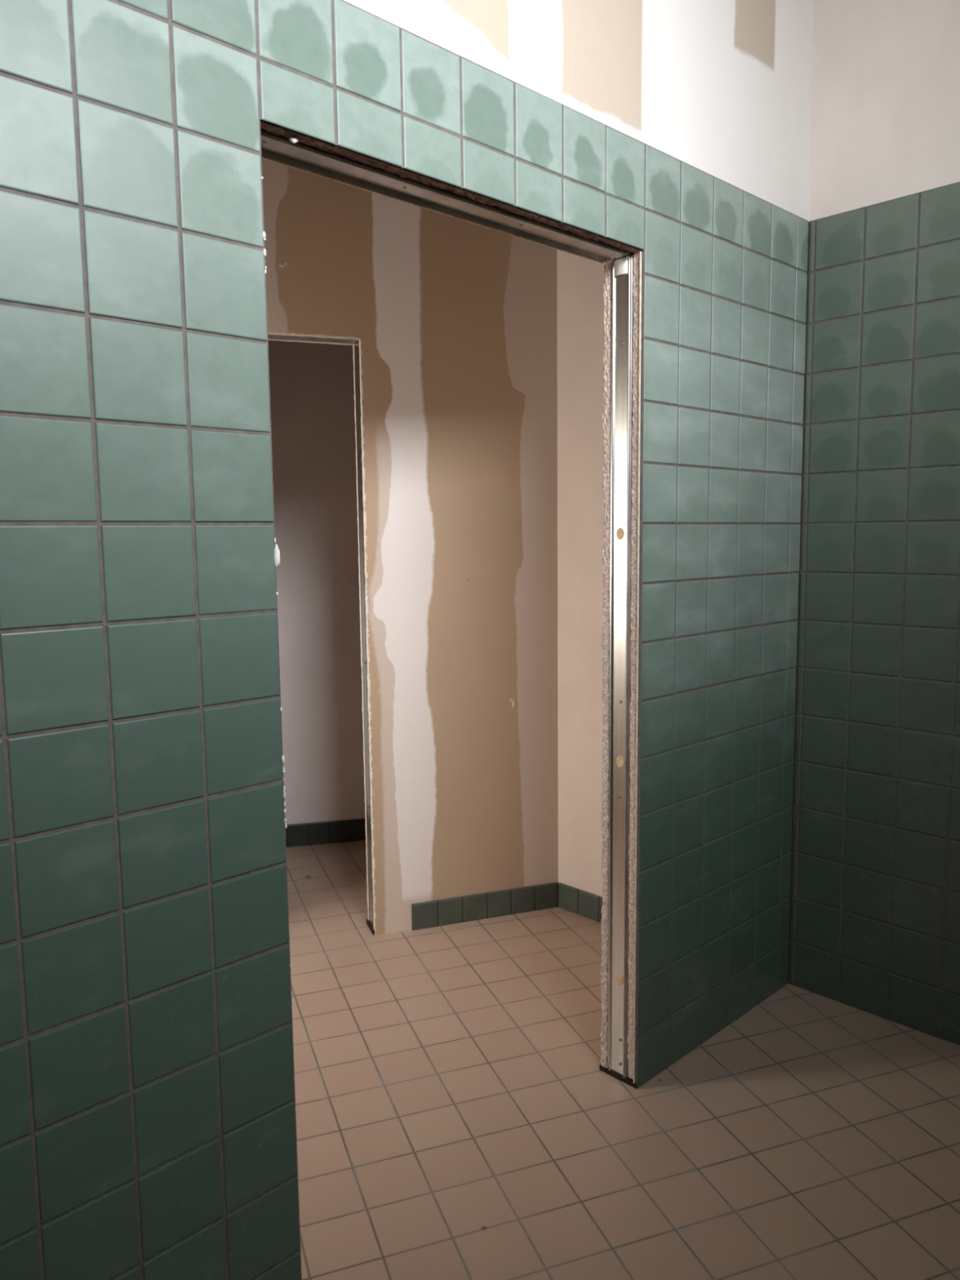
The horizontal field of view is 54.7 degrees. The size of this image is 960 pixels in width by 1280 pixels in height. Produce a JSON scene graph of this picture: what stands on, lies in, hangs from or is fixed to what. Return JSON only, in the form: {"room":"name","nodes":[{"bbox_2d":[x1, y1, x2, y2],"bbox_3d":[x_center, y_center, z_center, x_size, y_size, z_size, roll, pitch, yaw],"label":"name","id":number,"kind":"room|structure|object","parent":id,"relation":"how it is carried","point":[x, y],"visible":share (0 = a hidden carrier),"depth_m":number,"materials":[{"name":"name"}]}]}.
{"room":"unfinished tiled bathroom","nodes":[
{"label":"unfinished tiled bathroom","id":0,"kind":"room"},
{"bbox_2d":[267,340,364,824],"bbox_3d":[-2.098,-0.480,4.243,3.154,3.100,0.124,-2,7,-13],"label":"wall","id":1,"kind":"structure","parent":0,"point":[312,385],"depth_m":4.50,"materials":[{"name":"paint"}]},
{"bbox_2d":[285,817,365,847],"bbox_3d":[-1.209,0.980,4.539,1.348,0.112,0.012,-2,7,-13],"label":"baseboard","id":2,"kind":"structure","parent":1,"relation":"attached to","point":[346,830],"depth_m":4.63,"materials":[{"name":"green tile"}]},
{"bbox_2d":[0,0,814,1279],"bbox_3d":[-0.326,-0.452,1.739,3.891,3.565,0.141,-7,9,-44],"label":"wall","id":3,"kind":"structure","parent":0,"point":[148,1118],"depth_m":1.60,"materials":[{"name":"green tile"}]},
{"bbox_2d":[260,128,630,262],"bbox_3d":[-0.031,-0.927,1.990,1.080,0.014,0.068,-7,9,-44],"label":"header track","id":4,"kind":"object","parent":3,"relation":"attached to","point":[279,148],"visible":0.97,"depth_m":1.91,"materials":[{"name":"metal"}]},
{"bbox_2d":[261,158,558,935],"bbox_3d":[-1.189,-0.370,3.175,3.140,3.100,0.126,-3,7,-20],"label":"wall","id":5,"kind":"structure","parent":0,"point":[453,320],"depth_m":3.51,"materials":[{"name":"paint"}]},
{"bbox_2d":[267,334,358,343],"bbox_3d":[-0.829,-1.063,3.235,0.806,0.002,0.078,-3,7,-20],"label":"header track","id":6,"kind":"object","parent":5,"relation":"attached to","point":[269,336],"visible":0.39,"depth_m":3.31,"materials":[{"name":"metal"}]},
{"bbox_2d":[411,882,558,930],"bbox_3d":[0.028,1.063,3.711,0.622,0.104,0.011,-3,7,-20],"label":"baseboard","id":7,"kind":"structure","parent":5,"relation":"attached to","point":[433,913],"depth_m":3.70,"materials":[{"name":"green tile"}]},
{"bbox_2d":[556,249,604,897],"bbox_3d":[-0.064,-0.494,4.158,0.170,3.100,2.967,-7,9,-44],"label":"wall","id":8,"kind":"structure","parent":0,"point":[580,304],"depth_m":3.59,"materials":[{"name":"paint"}]},
{"bbox_2d":[558,882,602,922],"bbox_3d":[0.619,1.079,3.510,0.012,0.104,0.849,-7,9,-44],"label":"baseboard","id":9,"kind":"structure","parent":8,"relation":"attached to","point":[575,900],"depth_m":3.73,"materials":[{"name":"green tile"}]},
{"bbox_2d":[286,840,959,1279],"bbox_3d":[-0.771,1.317,2.424,4.262,0.093,5.968,-7,9,-44],"label":"floor","id":10,"kind":"structure","parent":0,"point":[458,1117],"depth_m":2.41,"materials":[{"name":"beige tile"}]},
{"bbox_2d":[366,919,374,935],"bbox_3d":[-0.427,1.120,3.621,0.006,0.019,0.115,-3,7,-20],"label":"floor track","id":11,"kind":"object","parent":10,"relation":"on","point":[370,926],"visible":1,"depth_m":3.61,"materials":[{"name":"black metal"}]},
{"bbox_2d":[354,340,373,928],"bbox_3d":[-0.438,0.017,3.496,0.003,2.212,0.078,-3,7,-20],"label":"stud","id":12,"kind":"object","parent":11,"relation":"on","point":[357,344],"visible":1,"depth_m":3.49,"materials":[{"name":"metal"}]},
{"bbox_2d":[599,1064,636,1088],"bbox_3d":[0.405,1.226,2.624,0.049,0.015,0.130,-7,9,-44],"label":"floor track","id":13,"kind":"object","parent":10,"relation":"on","point":[628,1081],"visible":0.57,"depth_m":2.60,"materials":[{"name":"black metal"}]},
{"bbox_2d":[608,255,633,1078],"bbox_3d":[0.384,0.122,2.498,0.046,2.207,0.070,-7,9,-44],"label":"stud","id":14,"kind":"object","parent":13,"relation":"on","point":[622,271],"visible":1,"depth_m":2.48,"materials":[{"name":"metal"}]},
{"bbox_2d":[788,0,959,1045],"bbox_3d":[1.765,-0.536,2.277,0.128,3.565,2.006,-7,9,-44],"label":"wall","id":15,"kind":"structure","parent":0,"point":[875,901],"depth_m":2.79,"materials":[{"name":"green tile"}]}
]}

